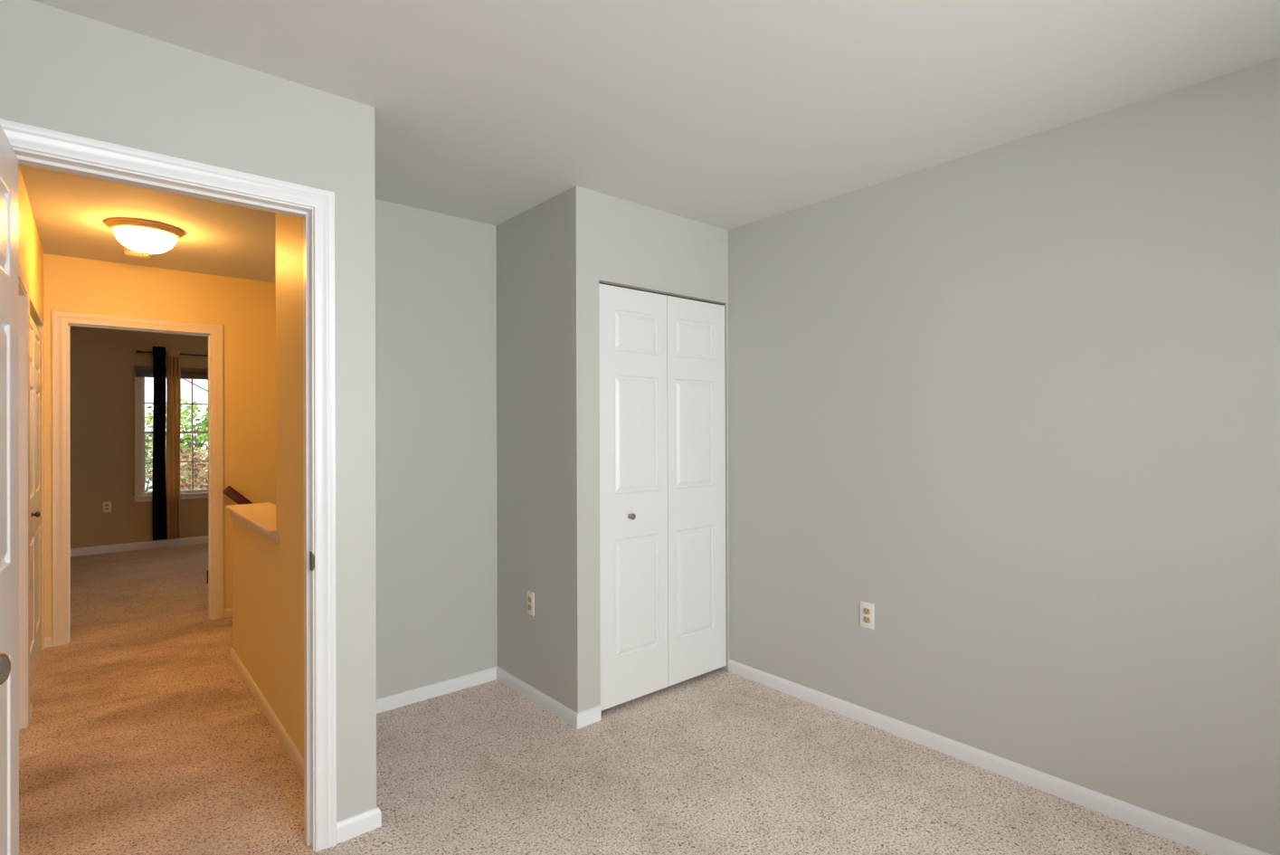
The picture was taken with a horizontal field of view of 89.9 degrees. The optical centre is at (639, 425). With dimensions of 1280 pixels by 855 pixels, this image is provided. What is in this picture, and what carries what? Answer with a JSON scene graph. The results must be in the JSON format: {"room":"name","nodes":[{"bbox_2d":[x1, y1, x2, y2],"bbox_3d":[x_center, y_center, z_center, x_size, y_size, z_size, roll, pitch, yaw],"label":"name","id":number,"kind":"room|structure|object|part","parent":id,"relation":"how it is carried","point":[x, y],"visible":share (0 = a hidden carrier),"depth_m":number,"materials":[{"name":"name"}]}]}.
{"room":"empty bedroom","nodes":[
{"label":"empty bedroom","id":0,"kind":"room"},
{"bbox_2d":[18,164,44,649],"bbox_3d":[-2.740,0.145,2.771,0.110,2.440,3.066,0,0,-41],"label":"wall","id":1,"kind":"structure","parent":0,"point":[30,250],"depth_m":3.36,"materials":[{"name":"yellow paint"}]},
{"bbox_2d":[18,259,30,729],"bbox_3d":[-2.581,0.356,2.594,0.120,2.015,0.861,0,0,-41],"label":"door frame","id":2,"kind":"structure","parent":1,"relation":"attached to","point":[22,295],"depth_m":2.90,"materials":[{"name":"beige wood"}]},
{"bbox_2d":[30,702,32,721],"bbox_3d":[-2.844,1.334,2.990,0.012,0.064,0.088,0,0,-41],"label":"baseboard","id":3,"kind":"structure","parent":1,"relation":"attached to","point":[31,703],"depth_m":3.00,"materials":[{"name":"beige"}]},
{"bbox_2d":[29,313,41,690],"bbox_3d":[-3.278,0.383,3.474,0.065,1.912,1.197,0,0,-41],"label":"door","id":4,"kind":"structure","parent":1,"relation":"in","point":[35,337],"depth_m":3.51,"materials":[{"name":"white paint"}]},
{"bbox_3d":[-3.084,0.453,3.273,0.033,0.031,0.031,0,0,-41],"label":"knob","id":5,"kind":"part","parent":4,"relation":"part of","materials":[{"name":"brown metal"}]},
{"bbox_2d":[69,326,208,548],"bbox_3d":[-5.654,0.166,7.230,4.400,2.440,0.140,0,0,-41],"label":"wall","id":6,"kind":"structure","parent":0,"point":[103,362],"depth_m":7.02,"materials":[{"name":"beige paint"}]},
{"bbox_2d":[102,501,111,512],"bbox_3d":[-5.814,0.886,6.991,0.070,0.115,0.009,0,0,-41],"label":"power outlet","id":7,"kind":"object","parent":6,"relation":"attached to","point":[106,506],"visible":1,"depth_m":6.99,"materials":[{"name":"white plastic"}]},
{"bbox_2d":[70,535,208,556],"bbox_3d":[-5.600,1.343,7.169,4.400,0.085,0.012,0,0,-41],"label":"baseboard","id":8,"kind":"structure","parent":6,"relation":"attached to","point":[156,544],"depth_m":7.16,"materials":[{"name":"white paint"}]},
{"bbox_2d":[132,365,208,502],"bbox_3d":[-5.346,0.088,7.468,0.879,1.528,0.171,0,0,-41],"label":"window","id":9,"kind":"structure","parent":6,"relation":"attached to","point":[140,496],"depth_m":7.20,"materials":[{"name":"white paint"}]},
{"bbox_3d":[-5.376,-0.256,7.503,0.709,0.696,0.030,0,0,-41],"label":"sash","id":10,"kind":"part","parent":9,"relation":"part of","materials":[{"name":"white paint"}]},
{"bbox_3d":[-5.306,0.794,7.422,0.879,0.018,0.055,0,0,-41],"label":"sill","id":11,"kind":"part","parent":9,"relation":"part of","materials":[{"name":"white paint"}]},
{"bbox_3d":[-5.351,0.420,7.474,0.709,0.712,0.030,0,0,-41],"label":"sash","id":12,"kind":"part","parent":9,"relation":"part of","materials":[{"name":"white paint"}]},
{"bbox_2d":[134,365,206,379],"bbox_3d":[-5.286,-0.608,7.397,0.849,0.126,0.043,0,0,-41],"label":"window blind","id":13,"kind":"object","parent":6,"relation":"attached to","point":[141,371],"visible":0.59,"depth_m":7.39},
{"bbox_3d":[-5.285,-0.553,7.396,0.841,0.016,0.042,0,0,-41],"label":"rail","id":14,"kind":"part","parent":13,"relation":"part of","materials":[{"name":"white plastic"}]},
{"bbox_2d":[135,350,208,356],"bbox_3d":[-5.241,-0.805,7.419,0.935,0.070,0.118,0,0,-41],"label":"curtain rod","id":15,"kind":"object","parent":6,"relation":"attached to","point":[136,351],"visible":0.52,"depth_m":7.37,"materials":[{"name":"black metal"}]},
{"bbox_2d":[151,346,167,540],"bbox_3d":[-5.403,0.196,7.211,0.133,2.169,0.074,0,0,-41],"label":"curtain","id":16,"kind":"object","parent":15,"relation":"hanging from","point":[159,404],"visible":1,"depth_m":7.20,"materials":[{"name":"black fabric"}]},
{"bbox_2d":[165,350,180,539],"bbox_3d":[-5.308,0.218,7.294,0.143,2.135,0.067,0,0,-43],"label":"curtain","id":17,"kind":"object","parent":15,"relation":"hanging from","point":[173,357],"visible":1,"depth_m":7.29,"materials":[{"name":"beige fabric"}]},
{"bbox_2d":[43,253,275,637],"bbox_3d":[-3.136,0.901,4.517,4.900,3.940,0.110,0,0,-41],"label":"wall","id":18,"kind":"structure","parent":0,"point":[246,308],"depth_m":4.59,"materials":[{"name":"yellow paint"}]},
{"bbox_2d":[44,635,52,647],"bbox_3d":[-3.671,1.341,3.977,0.037,0.060,0.012,0,0,-41],"label":"baseboard","id":19,"kind":"structure","parent":18,"relation":"attached to","point":[48,640],"depth_m":3.97,"materials":[{"name":"beige wood"}]},
{"bbox_2d":[51,309,223,646],"bbox_3d":[-3.355,0.325,4.328,0.903,2.093,0.137,0,0,-41],"label":"door frame","id":20,"kind":"structure","parent":18,"relation":"attached to","point":[60,318],"depth_m":4.08,"materials":[{"name":"beige wood"}]},
{"bbox_2d":[223,607,232,617],"bbox_3d":[-2.938,1.340,4.604,0.087,0.060,0.012,0,0,-41],"label":"baseboard","id":21,"kind":"structure","parent":18,"relation":"attached to","point":[227,612],"depth_m":4.59,"materials":[{"name":"beige wood"}]},
{"bbox_2d":[222,485,253,504],"bbox_3d":[-2.278,1.265,5.126,1.791,1.676,0.077,0,0,-41],"label":"handrail","id":22,"kind":"object","parent":18,"relation":"attached to","point":[229,491],"visible":0.15,"depth_m":4.57,"materials":[{"name":"brown wood"}]},
{"bbox_2d":[0,0,376,822],"bbox_3d":[-1.339,0.138,1.876,1.062,2.440,0.115,0,0,-41],"label":"wall","id":23,"kind":"structure","parent":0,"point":[61,70],"depth_m":2.00,"materials":[{"name":"grey paint"}]},
{"bbox_2d":[0,117,336,851],"bbox_3d":[-1.348,0.299,1.855,0.844,2.118,0.133,0,0,-41],"label":"door frame","id":24,"kind":"structure","parent":23,"relation":"attached to","point":[20,135],"depth_m":2.05,"materials":[{"name":"white paint"}]},
{"bbox_2d":[0,123,18,854],"bbox_3d":[-1.377,0.336,1.309,0.172,2.018,0.714,0,0,-41],"label":"door","id":25,"kind":"structure","parent":24,"relation":"attached to","point":[9,311],"depth_m":1.52,"materials":[{"name":"white paint"}]},
{"bbox_3d":[-1.145,0.428,1.117,0.068,0.064,0.064,0,0,-37],"label":"knob","id":26,"kind":"part","parent":25,"relation":"part of","materials":[{"name":"silver metal"}]},
{"bbox_3d":[-1.054,0.435,2.062,0.010,0.060,0.034,0,0,-41],"label":"strike plate","id":27,"kind":"part","parent":24,"relation":"part of","materials":[{"name":"brown metal"}]},
{"bbox_2d":[336,805,381,843],"bbox_3d":[-1.224,1.327,2.471,0.142,0.064,0.904,0,0,-41],"label":"baseboard","id":28,"kind":"structure","parent":23,"relation":"attached to","point":[363,822],"depth_m":2.13,"materials":[{"name":"white paint"}]},
{"bbox_2d":[232,213,303,758],"bbox_3d":[-1.670,0.142,3.047,0.160,2.440,2.095,0,0,-41],"label":"wall","id":29,"kind":"structure","parent":0,"point":[289,431],"depth_m":2.77,"materials":[{"name":"yellow paint"}]},
{"bbox_2d":[225,502,278,545],"bbox_3d":[-1.948,0.501,3.373,0.228,0.070,1.243,0,0,-41],"label":"ledge","id":30,"kind":"object","parent":29,"relation":"on","point":[260,517],"visible":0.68,"depth_m":3.34,"materials":[{"name":"beige wood"}]},
{"bbox_2d":[229,647,303,778],"bbox_3d":[-1.675,1.334,3.045,0.172,0.056,2.106,0,0,-41],"label":"baseboard","id":31,"kind":"structure","parent":29,"relation":"attached to","point":[295,754],"depth_m":2.93,"materials":[{"name":"beige wood"}]},
{"bbox_2d":[375,199,497,699],"bbox_3d":[-0.779,0.140,3.538,1.949,2.440,0.131,0,0,-41],"label":"wall","id":32,"kind":"structure","parent":0,"point":[436,521],"depth_m":3.23,"materials":[{"name":"grey paint"}]},
{"bbox_2d":[376,666,497,713],"bbox_3d":[-1.112,1.328,3.153,0.916,0.064,0.012,0,0,-41],"label":"baseboard","id":33,"kind":"structure","parent":32,"relation":"attached to","point":[435,689],"depth_m":3.22,"materials":[{"name":"white paint"}]},
{"bbox_2d":[496,192,564,704],"bbox_3d":[-0.526,0.139,3.247,0.100,2.440,0.641,0,0,-41],"label":"wall","id":34,"kind":"structure","parent":0,"point":[530,406],"depth_m":3.18,"materials":[{"name":"grey paint"}]},
{"bbox_2d":[526,590,534,616],"bbox_3d":[-0.547,0.882,3.189,0.009,0.115,0.070,0,0,-41],"label":"power outlet","id":35,"kind":"object","parent":34,"relation":"attached to","point":[530,596],"visible":1,"depth_m":3.18,"materials":[{"name":"white plastic"}]},
{"bbox_2d":[496,666,577,729],"bbox_3d":[-0.525,1.326,3.162,0.012,0.064,0.762,0,0,-41],"label":"baseboard","id":36,"kind":"structure","parent":34,"relation":"attached to","point":[545,701],"depth_m":3.12,"materials":[{"name":"white paint"}]},
{"bbox_2d":[18,542,1209,854],"bbox_3d":[-2.123,1.424,3.256,4.601,0.120,10.760,0,0,-41],"label":"floor","id":37,"kind":"structure","parent":0,"point":[144,735],"depth_m":2.49,"materials":[{"name":"carpet"}]},
{"bbox_2d":[562,185,729,712],"bbox_3d":[0.068,0.137,3.261,1.021,2.440,0.109,0,0,-41],"label":"wall","id":38,"kind":"structure","parent":0,"point":[606,238],"depth_m":2.95,"materials":[{"name":"grey paint"}]},
{"bbox_2d":[577,704,601,729],"bbox_3d":[-0.232,1.325,2.918,0.142,0.064,0.012,0,0,-41],"label":"baseboard","id":39,"kind":"structure","parent":38,"relation":"attached to","point":[591,715],"depth_m":2.91,"materials":[{"name":"white paint"}]},
{"bbox_2d":[598,280,726,710],"bbox_3d":[0.142,0.321,3.264,0.871,2.010,0.065,0,0,-41],"label":"door","id":40,"kind":"structure","parent":38,"relation":"in","point":[662,390],"depth_m":3.23,"materials":[{"name":"white paint"}]},
{"bbox_3d":[-0.039,0.436,3.088,0.031,0.031,0.033,0,0,-41],"label":"knob","id":41,"kind":"part","parent":40,"relation":"part of","materials":[{"name":"silver metal"}]},
{"bbox_2d":[18,0,1279,336],"bbox_3d":[-2.094,-1.126,3.294,4.900,0.100,10.760,0,0,-41],"label":"ceiling","id":42,"kind":"structure","parent":0,"point":[724,114],"depth_m":2.03,"materials":[{"name":"white paint"}]},
{"bbox_2d":[123,247,151,259],"bbox_3d":[-3.081,-1.050,3.930,0.142,0.041,0.142,0,0,-41],"label":"smoke detector","id":43,"kind":"object","parent":42,"relation":"attached to","point":[128,251],"visible":0.85,"depth_m":3.89,"materials":[{"name":"beige plastic"}]},
{"bbox_2d":[104,217,183,255],"bbox_3d":[-2.677,-0.995,3.472,0.336,0.156,0.336,0,0,-41],"label":"ceiling lamp","id":44,"kind":"object","parent":42,"relation":"attached to","point":[146,237],"visible":1,"depth_m":3.38,"materials":[{"name":"white glass"}]},
{"bbox_3d":[-2.677,-0.987,3.472,0.274,0.100,0.274,0,0,-41],"label":"lamp shade","id":45,"kind":"part","parent":44,"relation":"part of","materials":[{"name":"white glass"}]},
{"bbox_2d":[728,57,1279,854],"bbox_3d":[1.518,0.130,2.443,0.120,2.440,4.782,0,0,-41],"label":"wall","id":46,"kind":"structure","parent":0,"point":[1017,402],"depth_m":2.37,"materials":[{"name":"grey paint"}]},
{"bbox_2d":[860,600,874,629],"bbox_3d":[1.031,0.861,2.914,0.009,0.115,0.070,0,0,-41],"label":"power outlet","id":47,"kind":"object","parent":46,"relation":"attached to","point":[867,609],"visible":1,"depth_m":2.91,"materials":[{"name":"white plastic"}]},
{"bbox_2d":[862,607,870,614],"bbox_3d":[1.030,0.842,2.913,0.004,0.028,0.035,0,0,-41],"label":"receptacle","id":48,"kind":"object","parent":47,"relation":"attached to","point":[866,611],"depth_m":2.91,"materials":[{"name":"beige plastic"}]},
{"bbox_2d":[862,616,870,623],"bbox_3d":[1.030,0.881,2.913,0.004,0.028,0.035,0,0,-41],"label":"receptacle","id":49,"kind":"object","parent":47,"relation":"attached to","point":[866,619],"depth_m":2.91,"materials":[{"name":"beige plastic"}]},
{"bbox_2d":[728,659,1270,854],"bbox_3d":[1.719,1.316,2.108,0.012,0.064,3.781,0,0,-41],"label":"baseboard","id":50,"kind":"structure","parent":46,"relation":"attached to","point":[1195,838],"depth_m":2.43,"materials":[{"name":"white paint"}]},
{"label":"outside","id":51,"kind":"structure","parent":0,"visible":0},
{"bbox_3d":[-33.916,4.420,62.771,150.000,0.200,120.460,0,0,-41],"label":"ground","id":52,"kind":"structure","parent":51,"visible":0},
{"bbox_2d":[144,444,199,492],"bbox_3d":[-10.024,2.136,13.088,1.811,4.002,2.362,0,0,-41],"label":"shrub","id":53,"kind":"object","parent":52,"relation":"on","point":[146,472],"visible":0.08,"depth_m":13.16,"materials":[{"name":"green plant"}]},
{"bbox_2d":[144,377,208,491],"bbox_3d":[-25.768,0.492,33.225,15.181,7.456,9.000,0,0,-41],"label":"sky","id":54,"kind":"structure","parent":52,"relation":"on","point":[200,390],"depth_m":31.14,"materials":[{"name":"white"}]},
{"bbox_2d":[144,397,208,489],"bbox_3d":[-11.079,1.638,16.175,2.235,5.020,2.492,0,0,6],"label":"tree","id":55,"kind":"object","parent":52,"relation":"on","point":[203,423],"visible":0.23,"depth_m":16.03,"materials":[{"name":"green plant"}]},
{"bbox_2d":[148,445,208,490],"bbox_3d":[-7.497,2.236,11.149,1.695,3.775,1.550,0,0,-41],"label":"shrub","id":56,"kind":"object","parent":52,"relation":"on","point":[202,482],"visible":0.31,"depth_m":10.99,"materials":[{"name":"brown plant"}]},
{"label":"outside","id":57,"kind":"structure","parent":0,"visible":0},
{"bbox_3d":[-14.703,4.141,24.903,22.000,0.040,17.000,0,0,-41],"label":"driveway","id":58,"kind":"object","parent":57,"visible":0},
{"bbox_2d":[144,400,206,475],"bbox_3d":[-14.973,1.705,18.966,2.660,4.928,4.253,0,0,31],"label":"tree","id":59,"kind":"object","parent":58,"relation":"on","point":[147,446],"visible":0.06,"depth_m":18.97,"materials":[{"name":"green plant"}]}
]}

